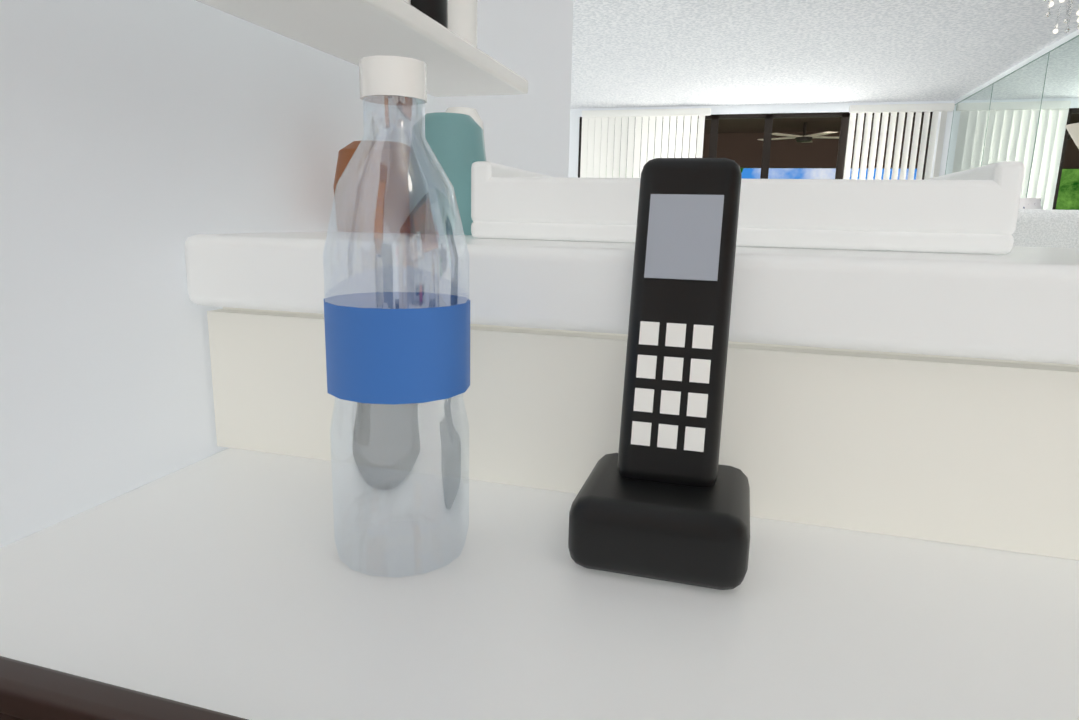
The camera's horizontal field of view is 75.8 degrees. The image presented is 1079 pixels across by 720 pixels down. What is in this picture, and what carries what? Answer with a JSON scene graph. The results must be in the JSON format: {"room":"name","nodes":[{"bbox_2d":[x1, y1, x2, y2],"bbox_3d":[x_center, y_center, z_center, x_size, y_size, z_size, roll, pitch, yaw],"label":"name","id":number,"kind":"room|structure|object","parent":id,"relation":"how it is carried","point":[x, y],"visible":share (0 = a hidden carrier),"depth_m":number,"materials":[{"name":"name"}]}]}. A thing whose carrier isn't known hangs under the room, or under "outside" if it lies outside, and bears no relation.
{"room":"kitchen","nodes":[
{"label":"kitchen","id":0,"kind":"room"},
{"bbox_2d":[0,656,247,719],"bbox_3d":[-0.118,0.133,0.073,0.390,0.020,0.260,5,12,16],"label":"cabinet","id":1,"kind":"object","parent":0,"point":[28,691],"visible":1,"depth_m":0.20,"materials":[{"name":"brown wood"}]},
{"bbox_2d":[0,0,573,547],"bbox_3d":[-0.994,0.237,-2.030,0.100,2.430,7.170,5,12,16],"label":"wall","id":2,"kind":"structure","parent":0,"point":[142,142],"depth_m":0.41,"materials":[{"name":"white paint"}]},
{"bbox_2d":[196,0,527,96],"bbox_3d":[-0.137,-0.354,0.455,0.108,0.255,0.550,5,12,16],"label":"shelf","id":3,"kind":"object","parent":2,"relation":"attached to","point":[438,38],"visible":1,"depth_m":0.52,"materials":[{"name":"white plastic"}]},
{"bbox_2d":[184,231,1078,366],"bbox_3d":[0.994,0.497,0.360,2.465,1.045,0.335,5,12,16],"label":"countertop","id":4,"kind":"structure","parent":0,"point":[1018,304],"depth_m":0.34,"materials":[{"name":"white paint"}]},
{"bbox_2d":[471,161,1024,254],"bbox_3d":[0.135,-0.113,0.512,0.320,0.050,0.200,5,12,16],"label":"tray","id":5,"kind":"object","parent":4,"relation":"on","point":[973,210],"visible":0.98,"depth_m":0.41,"materials":[{"name":"white laminate"}]},
{"bbox_2d":[587,116,923,168],"bbox_3d":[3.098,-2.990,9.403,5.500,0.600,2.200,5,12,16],"label":"window","id":6,"kind":"structure","parent":0,"point":[739,144],"depth_m":10.13,"materials":[{"name":"brown"}]},
{"bbox_2d":[757,122,838,142],"bbox_3d":[3.527,-3.018,9.187,1.209,0.240,1.202,5,12,16],"label":"fan","id":7,"kind":"object","parent":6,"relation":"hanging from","point":[804,137],"visible":1,"depth_m":9.10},
{"bbox_2d":[568,101,954,177],"bbox_3d":[1.783,-1.927,8.784,5.875,2.430,0.100,5,12,16],"label":"wall","id":8,"kind":"structure","parent":0,"point":[575,115],"depth_m":8.23,"materials":[{"name":"white paint"}]},
{"bbox_2d":[580,108,710,177],"bbox_3d":[1.278,-1.939,8.810,1.590,2.360,0.070,5,12,16],"label":"window blinds","id":9,"kind":"object","parent":8,"relation":"attached to","point":[603,133],"visible":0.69,"depth_m":8.67,"materials":[{"name":"white plastic"}]},
{"bbox_2d":[578,112,932,179],"bbox_3d":[2.449,-1.822,8.597,4.070,2.330,0.080,5,12,16],"label":"door","id":10,"kind":"structure","parent":8,"relation":"in","point":[843,137],"depth_m":8.29,"materials":[{"name":"brown metal"}]},
{"bbox_2d":[843,103,954,179],"bbox_3d":[4.040,-1.716,8.033,1.065,2.360,0.070,5,12,16],"label":"window blinds","id":11,"kind":"object","parent":8,"relation":"attached to","point":[909,109],"visible":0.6,"depth_m":7.87,"materials":[{"name":"white plastic"}]},
{"bbox_2d":[570,0,1078,108],"bbox_3d":[-0.228,-1.754,1.504,5.975,0.080,15.000,5,12,16],"label":"ceiling","id":12,"kind":"structure","parent":0,"point":[648,53],"depth_m":5.55,"materials":[{"name":"white paint"}]},
{"bbox_2d":[1043,0,1078,32],"bbox_3d":[1.745,-1.414,2.121,0.800,0.747,0.320,5,12,16],"label":"chandelier","id":13,"kind":"object","parent":12,"relation":"hanging from","point":[1068,12],"visible":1,"depth_m":2.29,"materials":[{"name":"glass"}]},
{"bbox_2d":[955,29,1078,103],"bbox_3d":[2.564,-0.299,0.963,0.100,2.430,15.000,5,12,16],"label":"wall","id":14,"kind":"structure","parent":0,"point":[1043,51],"depth_m":5.79,"materials":[{"name":"paint"}]},
{"bbox_2d":[945,35,1078,209],"bbox_3d":[3.507,-1.005,4.313,0.006,2.264,7.668,5,12,16],"label":"wall mirror","id":15,"kind":"object","parent":14,"relation":"attached to","point":[1026,113],"visible":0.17,"depth_m":5.48,"materials":[{"name":"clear mirror"}]},
{"bbox_3d":[-0.297,0.703,1.961,5.975,0.060,14.900,5,12,16],"label":"floor","id":16,"kind":"structure","parent":0,"visible":0},
{"bbox_2d":[0,309,1078,719],"bbox_3d":[0.829,0.528,-0.215,2.459,1.210,0.915,5,12,16],"label":"countertop","id":17,"kind":"structure","parent":16,"relation":"on","point":[914,537],"depth_m":0.32,"materials":[{"name":"white stone"}]},
{"bbox_2d":[323,55,469,576],"bbox_3d":[-0.064,-0.017,0.314,0.065,0.220,0.065,5,12,16],"label":"water bottle","id":18,"kind":"object","parent":17,"relation":"on","point":[393,347],"visible":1,"depth_m":0.29,"materials":[{"name":"clear plastic"}]},
{"bbox_2d":[568,158,749,589],"bbox_3d":[0.063,0.000,0.327,0.080,0.187,0.088,5,12,16],"label":"cordless phone","id":19,"kind":"object","parent":17,"relation":"on","point":[663,494],"visible":1,"depth_m":0.33,"materials":[{"name":"black plastic"}]},
{"bbox_2d":[1019,198,1040,208],"bbox_3d":[2.293,-0.190,3.456,0.500,1.200,0.400,5,12,16],"label":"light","id":20,"kind":"object","parent":16,"relation":"on","point":[1030,203],"visible":0.06,"depth_m":3.26,"materials":[{"name":"white"}]},
{"bbox_2d":[1012,209,1078,247],"bbox_3d":[1.133,0.182,1.772,0.460,1.100,0.480,5,12,16],"label":"sofa","id":21,"kind":"object","parent":16,"relation":"on","point":[1046,228],"visible":0.02,"depth_m":1.45,"materials":[{"name":"white fabric"}]},
{"bbox_2d":[1065,123,1078,148],"bbox_3d":[3.188,-0.538,4.129,0.330,1.650,0.330,5,12,16],"label":"torchiere floor lamp","id":22,"kind":"object","parent":16,"relation":"on","point":[1073,129],"visible":0.12,"depth_m":3.99,"materials":[{"name":"beige"}]},
{"label":"outside","id":23,"kind":"structure","parent":0,"visible":0},
{"bbox_2d":[741,168,916,179],"bbox_3d":[16.579,-21.329,51.129,80.000,36.000,0.001,5,12,16],"label":"sky","id":24,"kind":"structure","parent":23,"point":[793,173],"depth_m":51.73,"materials":[{"name":"blue"}]}
]}

